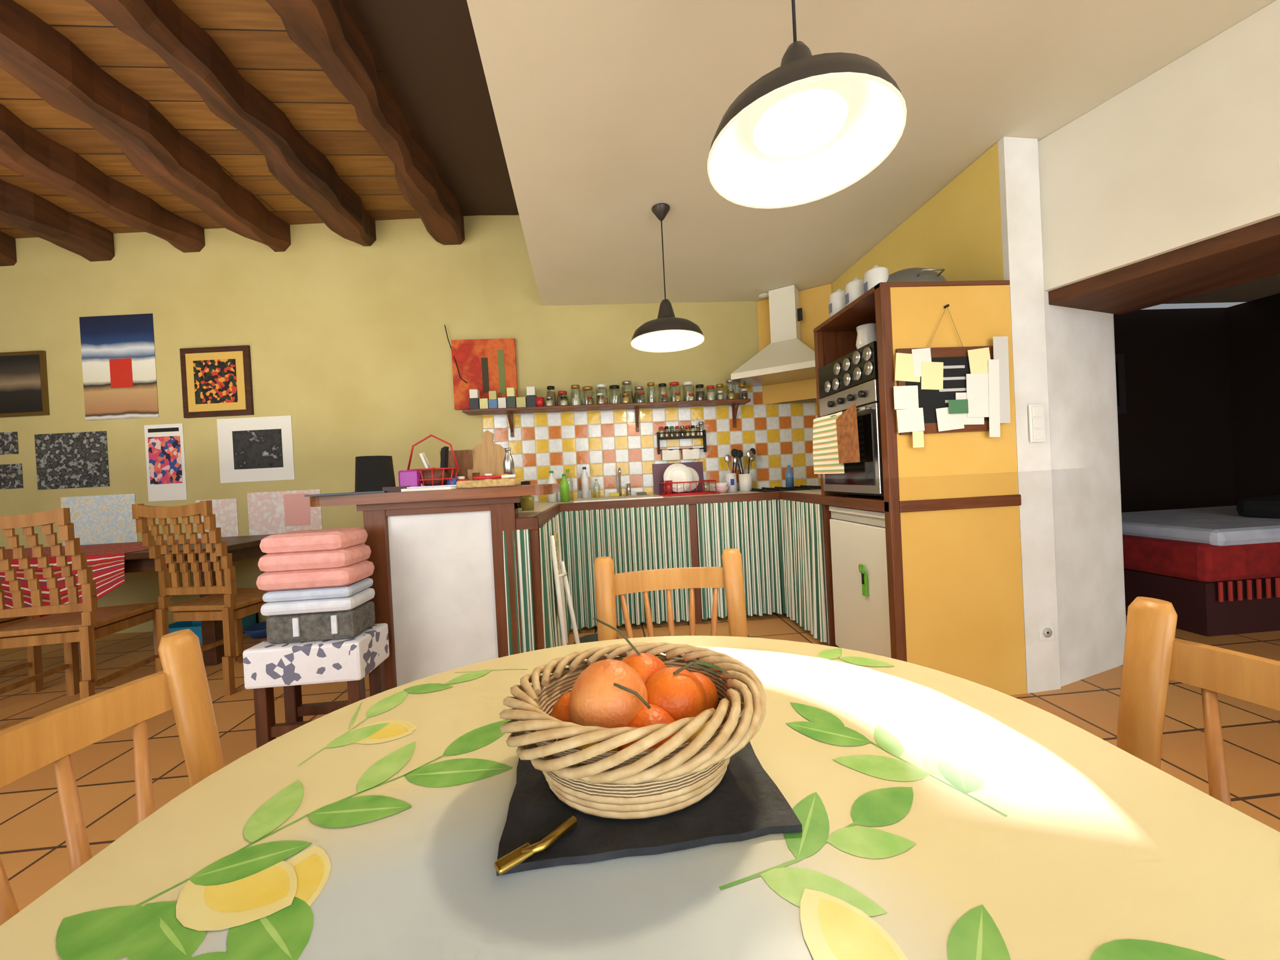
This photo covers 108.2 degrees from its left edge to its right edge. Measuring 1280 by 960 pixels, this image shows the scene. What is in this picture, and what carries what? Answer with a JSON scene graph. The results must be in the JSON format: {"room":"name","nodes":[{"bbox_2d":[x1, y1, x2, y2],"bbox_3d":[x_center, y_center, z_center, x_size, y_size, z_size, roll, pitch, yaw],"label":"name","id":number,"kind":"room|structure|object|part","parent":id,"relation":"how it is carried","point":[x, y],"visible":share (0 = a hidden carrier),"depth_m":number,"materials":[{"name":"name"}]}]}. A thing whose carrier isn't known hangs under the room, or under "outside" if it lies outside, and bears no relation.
{"room":"dining kitchen","nodes":[
{"label":"dining kitchen","id":0,"kind":"room"},
{"bbox_2d":[0,0,519,238],"bbox_3d":[-3.757,-2.015,0.497,6.800,0.050,7.600,-3,1,-4],"label":"ceiling","id":1,"kind":"structure","parent":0,"point":[427,58],"depth_m":2.59,"materials":[{"name":"brown wood"}]},
{"bbox_2d":[0,230,16,266],"bbox_3d":[-4.856,-1.806,0.205,0.321,0.253,7.189,-3,1,-4],"label":"beam","id":2,"kind":"structure","parent":1,"relation":"attached to","point":[8,257],"depth_m":3.69,"materials":[{"name":"brown wood"}]},
{"bbox_2d":[0,179,114,261],"bbox_3d":[-4.102,-1.839,0.235,0.292,0.262,7.131,-3,1,-4],"label":"beam","id":3,"kind":"structure","parent":1,"relation":"attached to","point":[22,209],"depth_m":3.35,"materials":[{"name":"brown wood"}]},
{"bbox_2d":[0,103,205,252],"bbox_3d":[-3.367,-1.889,0.265,0.281,0.238,7.074,-3,1,-4],"label":"beam","id":4,"kind":"structure","parent":1,"relation":"attached to","point":[24,150],"depth_m":2.93,"materials":[{"name":"brown wood"}]},
{"bbox_2d":[0,0,291,251],"bbox_3d":[-2.649,-1.909,0.292,0.305,0.269,7.018,-3,1,-4],"label":"beam","id":5,"kind":"structure","parent":1,"relation":"attached to","point":[32,51],"depth_m":2.46,"materials":[{"name":"brown wood"}]},
{"bbox_2d":[84,0,376,246],"bbox_3d":[-1.967,-1.955,0.319,0.301,0.248,6.965,-3,1,-4],"label":"beam","id":6,"kind":"structure","parent":1,"relation":"attached to","point":[160,26],"depth_m":2.43,"materials":[{"name":"brown wood"}]},
{"bbox_2d":[265,0,464,245],"bbox_3d":[-1.276,-1.988,0.346,0.296,0.250,6.911,-3,1,-4],"label":"beam","id":7,"kind":"structure","parent":1,"relation":"attached to","point":[324,30],"depth_m":2.37,"materials":[{"name":"brown wood"}]},
{"bbox_2d":[0,215,816,633],"bbox_3d":[-2.827,-0.626,3.922,9.080,3.600,0.404,-3,1,-1],"label":"wall","id":8,"kind":"structure","parent":0,"point":[347,339],"depth_m":3.76,"materials":[{"name":"yellow paint"}]},
{"bbox_2d":[0,431,18,454],"bbox_3d":[-5.191,-0.295,3.757,0.281,0.180,0.003,-3,1,0],"label":"picture","id":9,"kind":"object","parent":8,"relation":"attached to","point":[8,441],"visible":1,"depth_m":3.76},
{"bbox_2d":[0,463,23,489],"bbox_3d":[-5.168,-0.026,3.760,0.301,0.200,0.003,-3,1,0],"label":"picture","id":10,"kind":"object","parent":8,"relation":"attached to","point":[11,475],"visible":1,"depth_m":3.76},
{"bbox_2d":[0,350,49,417],"bbox_3d":[-5.180,-0.766,3.744,0.752,0.520,0.022,-3,1,0],"label":"framed picture","id":11,"kind":"object","parent":8,"relation":"attached to","point":[24,385],"visible":1,"depth_m":3.73,"materials":[{"name":"brown paper"}]},
{"bbox_2d":[34,431,109,490],"bbox_3d":[-4.612,-0.159,3.759,0.582,0.450,0.003,-3,1,0],"label":"picture","id":12,"kind":"object","parent":8,"relation":"attached to","point":[74,459],"visible":1,"depth_m":3.76},
{"bbox_2d":[60,493,137,546],"bbox_3d":[-4.394,0.381,3.764,0.602,0.510,0.003,-3,1,0],"label":"picture","id":13,"kind":"object","parent":8,"relation":"attached to","point":[108,518],"visible":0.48,"depth_m":3.76},
{"bbox_2d":[79,313,158,420],"bbox_3d":[-4.223,-0.914,3.752,0.592,0.840,0.006,-3,1,0],"label":"poster","id":14,"kind":"object","parent":8,"relation":"attached to","point":[118,360],"visible":1,"depth_m":3.75,"materials":[{"name":"multicoloured paper"}]},
{"bbox_2d":[144,423,186,501],"bbox_3d":[-3.853,-0.142,3.759,0.311,0.620,0.006,-3,1,0],"label":"poster","id":15,"kind":"object","parent":8,"relation":"attached to","point":[164,443],"visible":1,"depth_m":3.76,"materials":[{"name":"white paper"}]},
{"bbox_2d":[179,344,254,418],"bbox_3d":[-3.424,-0.794,3.744,0.552,0.560,0.024,-3,1,0],"label":"floral picture","id":16,"kind":"object","parent":8,"relation":"attached to","point":[217,381],"visible":1,"depth_m":3.73,"materials":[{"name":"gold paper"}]},
{"bbox_2d":[195,498,238,538],"bbox_3d":[-3.434,0.403,3.765,0.331,0.490,0.003,-3,1,0],"label":"picture","id":17,"kind":"object","parent":8,"relation":"attached to","point":[225,510],"visible":0.48,"depth_m":3.76},
{"bbox_2d":[216,415,294,483],"bbox_3d":[-3.120,-0.249,3.759,0.602,0.520,0.006,-3,1,0],"label":"framed picture","id":18,"kind":"object","parent":8,"relation":"attached to","point":[251,449],"visible":1,"depth_m":3.76,"materials":[{"name":"white paper"}]},
{"bbox_2d":[247,489,322,556],"bbox_3d":[-2.884,0.350,3.764,0.592,0.520,0.006,-3,1,0],"label":"picture","id":19,"kind":"object","parent":8,"relation":"attached to","point":[275,512],"visible":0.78,"depth_m":3.76,"materials":[{"name":"pink paper"}]},
{"bbox_2d":[444,324,517,409],"bbox_3d":[-1.281,-0.920,3.733,0.554,0.686,0.041,-3,1,-4],"label":"painting","id":20,"kind":"object","parent":8,"relation":"attached to","point":[485,366],"visible":0.94,"depth_m":3.72,"materials":[{"name":"orange"}]},
{"bbox_2d":[0,612,1279,911],"bbox_3d":[-0.258,1.075,0.788,13.500,0.001,7.600,-3,1,-4],"label":"floor","id":21,"kind":"structure","parent":0,"point":[34,856],"depth_m":1.89,"materials":[{"name":"tile"}]},
{"bbox_2d":[0,615,43,693],"bbox_3d":[-3.713,0.712,2.412,0.484,1.061,0.550,-3,1,-4],"label":"dining chair","id":22,"kind":"object","parent":21,"relation":"on","point":[34,664],"visible":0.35,"depth_m":2.65,"materials":[{"name":"brown wood"}]},
{"bbox_2d":[0,507,158,699],"bbox_3d":[-2.961,0.674,2.400,0.466,1.061,0.534,-3,1,-10],"label":"dining chair","id":23,"kind":"object","parent":21,"relation":"on","point":[73,622],"visible":0.92,"depth_m":2.26,"materials":[{"name":"brown wood"}]},
{"bbox_2d":[0,629,225,925],"bbox_3d":[-0.398,0.643,0.463,0.473,0.886,0.430,-3,1,-4],"label":"chair","id":24,"kind":"object","parent":21,"relation":"on","point":[29,746],"visible":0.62,"depth_m":0.56,"materials":[{"name":"brown wood"}]},
{"bbox_2d":[0,534,274,666],"bbox_3d":[-3.898,0.860,3.196,2.450,0.752,0.864,-3,1,-4],"label":"dining table","id":25,"kind":"object","parent":21,"relation":"on","point":[109,562],"visible":0.33,"depth_m":2.92,"materials":[{"name":"brown wood"}]},
{"bbox_2d":[131,500,270,695],"bbox_3d":[-2.424,0.644,2.702,0.436,1.061,0.534,-3,1,6],"label":"dining chair","id":26,"kind":"object","parent":21,"relation":"on","point":[228,604],"visible":0.94,"depth_m":2.53,"materials":[{"name":"brown wood"}]},
{"bbox_2d":[152,612,258,645],"bbox_3d":[-3.336,1.145,3.575,0.500,0.119,0.320,-3,1,-4],"label":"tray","id":27,"kind":"object","parent":21,"relation":"on","point":[195,626],"visible":0.27,"depth_m":3.60,"materials":[{"name":"blue plastic"}]},
{"bbox_2d":[242,621,266,638],"bbox_3d":[-2.745,1.138,3.558,0.493,0.074,0.277,-3,1,-13],"label":"bowl","id":28,"kind":"object","parent":21,"relation":"on","point":[257,631],"visible":0.29,"depth_m":3.45,"materials":[{"name":"blue"}]},
{"bbox_2d":[243,527,389,748],"bbox_3d":[-1.288,0.661,1.868,0.424,0.912,0.244,-3,1,-4],"label":"stool","id":29,"kind":"object","parent":21,"relation":"on","point":[321,628],"visible":0.84,"depth_m":1.77,"materials":[{"name":"pink fabric"}]},
{"bbox_3d":[-1.277,0.872,1.870,0.424,0.490,0.244,-3,1,-4],"label":"frame","id":30,"kind":"part","parent":29,"relation":"part of","materials":[{"name":"brown wood"}]},
{"bbox_2d":[0,635,1279,959],"bbox_3d":[0.068,0.685,-0.037,1.081,0.761,1.924,-3,1,-4],"label":"table","id":31,"kind":"object","parent":21,"relation":"on","point":[942,816],"visible":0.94,"depth_m":0.37,"materials":[{"name":"beige fabric"}]},
{"bbox_2d":[496,741,802,876],"bbox_3d":[-0.004,0.299,0.500,0.263,0.006,0.259,-3,1,-4],"label":"slate","id":32,"kind":"object","parent":31,"relation":"on","point":[746,804],"visible":0.52,"depth_m":0.40,"materials":[{"name":"black stone"}]},
{"bbox_2d":[494,617,766,874],"bbox_3d":[-0.006,0.228,0.478,0.270,0.134,0.237,-3,1,-4],"label":"basket","id":33,"kind":"object","parent":32,"relation":"on","point":[643,732],"visible":1,"depth_m":0.42,"materials":[{"name":"wicker"}]},
{"bbox_2d":[304,265,1027,694],"bbox_3d":[0.044,-0.209,2.924,3.145,2.497,1.970,-3,1,-4],"label":"kitchen","id":34,"kind":"object","parent":21,"relation":"on","point":[901,551],"visible":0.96,"depth_m":2.26,"materials":[{"name":"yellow wood"}]},
{"bbox_2d":[462,379,751,437],"bbox_3d":[-0.244,-0.590,3.748,2.280,0.402,0.179,-3,1,-4],"label":"shelf","id":35,"kind":"object","parent":34,"relation":"attached to","point":[729,412],"depth_m":3.79,"materials":[{"name":"brown wood"}]},
{"bbox_2d":[730,283,831,404],"bbox_3d":[1.104,-1.079,3.603,0.831,0.877,0.774,-3,1,-4],"label":"hood","id":36,"kind":"object","parent":34,"relation":"attached to","point":[783,370],"depth_m":3.68,"materials":[{"name":"beige metal"}]},
{"bbox_2d":[828,505,891,657],"bbox_3d":[1.372,0.556,2.385,0.562,0.845,0.555,-3,1,-4],"label":"fridge","id":37,"kind":"object","parent":34,"relation":"in","point":[858,539],"depth_m":2.34,"materials":[{"name":"white"}]},
{"bbox_2d":[893,304,1010,447],"bbox_3d":[1.360,-0.460,2.031,0.533,0.621,0.034,-3,1,-4],"label":"bulletin board","id":38,"kind":"object","parent":34,"relation":"attached to","point":[938,390],"visible":1,"depth_m":2.03,"materials":[{"name":"brown wood"}]},
{"bbox_2d":[593,548,747,641],"bbox_3d":[0.107,0.619,0.957,0.370,0.873,0.474,-3,1,-4],"label":"chair","id":39,"kind":"object","parent":21,"relation":"on","point":[608,584],"visible":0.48,"depth_m":1.15,"materials":[{"name":"brown wood"}]},
{"bbox_2d":[1116,596,1279,807],"bbox_3d":[0.509,0.604,0.404,0.473,0.873,0.430,-3,1,-4],"label":"chair","id":40,"kind":"object","parent":21,"relation":"on","point":[1153,656],"visible":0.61,"depth_m":0.58,"materials":[{"name":"brown wood"}]},
{"bbox_2d":[1121,494,1279,636],"bbox_3d":[4.159,0.469,3.173,2.070,0.725,1.030,-3,1,-4],"label":"bed","id":41,"kind":"object","parent":21,"relation":"on","point":[1218,567],"visible":0.8,"depth_m":2.66,"materials":[{"name":"red fabric"}]},
{"bbox_2d":[758,292,769,298],"bbox_3d":[1.030,-1.513,3.815,0.110,0.012,0.110,-3,1,-4],"label":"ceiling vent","id":42,"kind":"object","parent":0,"point":[764,295],"depth_m":3.80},
{"bbox_2d":[466,0,1279,305],"bbox_3d":[2.876,-1.966,0.793,6.950,0.760,7.150,-3,1,-4],"label":"ceiling","id":43,"kind":"structure","parent":0,"point":[607,112],"depth_m":1.81,"materials":[{"name":"white paint"}]},
{"bbox_2d":[630,203,704,352],"bbox_3d":[0.130,-1.100,2.493,0.396,0.720,0.396,-3,1,-4],"label":"pendant lamp","id":44,"kind":"object","parent":43,"relation":"hanging from","point":[666,333],"visible":1,"depth_m":2.49,"materials":[{"name":"grey metal"}]},
{"bbox_2d":[707,0,906,208],"bbox_3d":[0.325,-1.075,0.988,0.396,0.762,0.396,-3,1,-4],"label":"pendant lamp","id":45,"kind":"object","parent":43,"relation":"hanging from","point":[811,127],"visible":1,"depth_m":1.00,"materials":[{"name":"grey metal"}]},
{"bbox_2d":[816,141,1003,486],"bbox_3d":[1.707,-0.294,3.051,0.195,2.498,1.878,-3,1,-4],"label":"wall","id":46,"kind":"structure","parent":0,"point":[958,231],"depth_m":2.36,"materials":[{"name":"yellow paint"}]},
{"bbox_2d":[997,136,1126,693],"bbox_3d":[2.006,-0.309,2.910,0.771,2.499,1.610,-3,1,-4],"label":"pillar","id":47,"kind":"structure","parent":0,"point":[1069,482],"depth_m":2.15,"materials":[{"name":"white paint"}]},
{"bbox_2d":[1028,403,1046,442],"bbox_3d":[1.785,-0.256,2.078,0.075,0.170,0.013,-3,1,-4],"label":"switch plate","id":48,"kind":"object","parent":47,"relation":"attached to","point":[1036,412],"visible":1,"depth_m":2.07,"materials":[{"name":"white plastic"}]},
{"bbox_2d":[1038,623,1054,641],"bbox_3d":[1.842,0.690,2.098,0.075,0.075,0.016,-3,1,-4],"label":"outlet","id":49,"kind":"object","parent":47,"relation":"attached to","point":[1046,631],"visible":1,"depth_m":2.09,"materials":[{"name":"white plastic"}]},
{"bbox_2d":[1038,0,1279,314],"bbox_3d":[3.213,-1.220,-0.567,0.620,0.739,6.000,-3,1,-21],"label":"wall","id":50,"kind":"structure","parent":0,"point":[1167,190],"depth_m":1.76,"materials":[{"name":"paint"}]},
{"bbox_2d":[1113,293,1279,512],"bbox_3d":[4.293,-0.408,1.088,4.640,2.500,7.500,-3,1,-4],"label":"wall","id":51,"kind":"structure","parent":0,"point":[1200,427],"depth_m":4.73,"materials":[{"name":"black paint"}]},
{"bbox_2d":[1115,354,1126,414],"bbox_3d":[4.408,-0.946,4.645,1.000,0.600,0.019,-3,1,-4],"label":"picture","id":52,"kind":"object","parent":51,"relation":"attached to","point":[1119,358],"visible":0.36,"depth_m":4.68,"materials":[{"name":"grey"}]}
]}

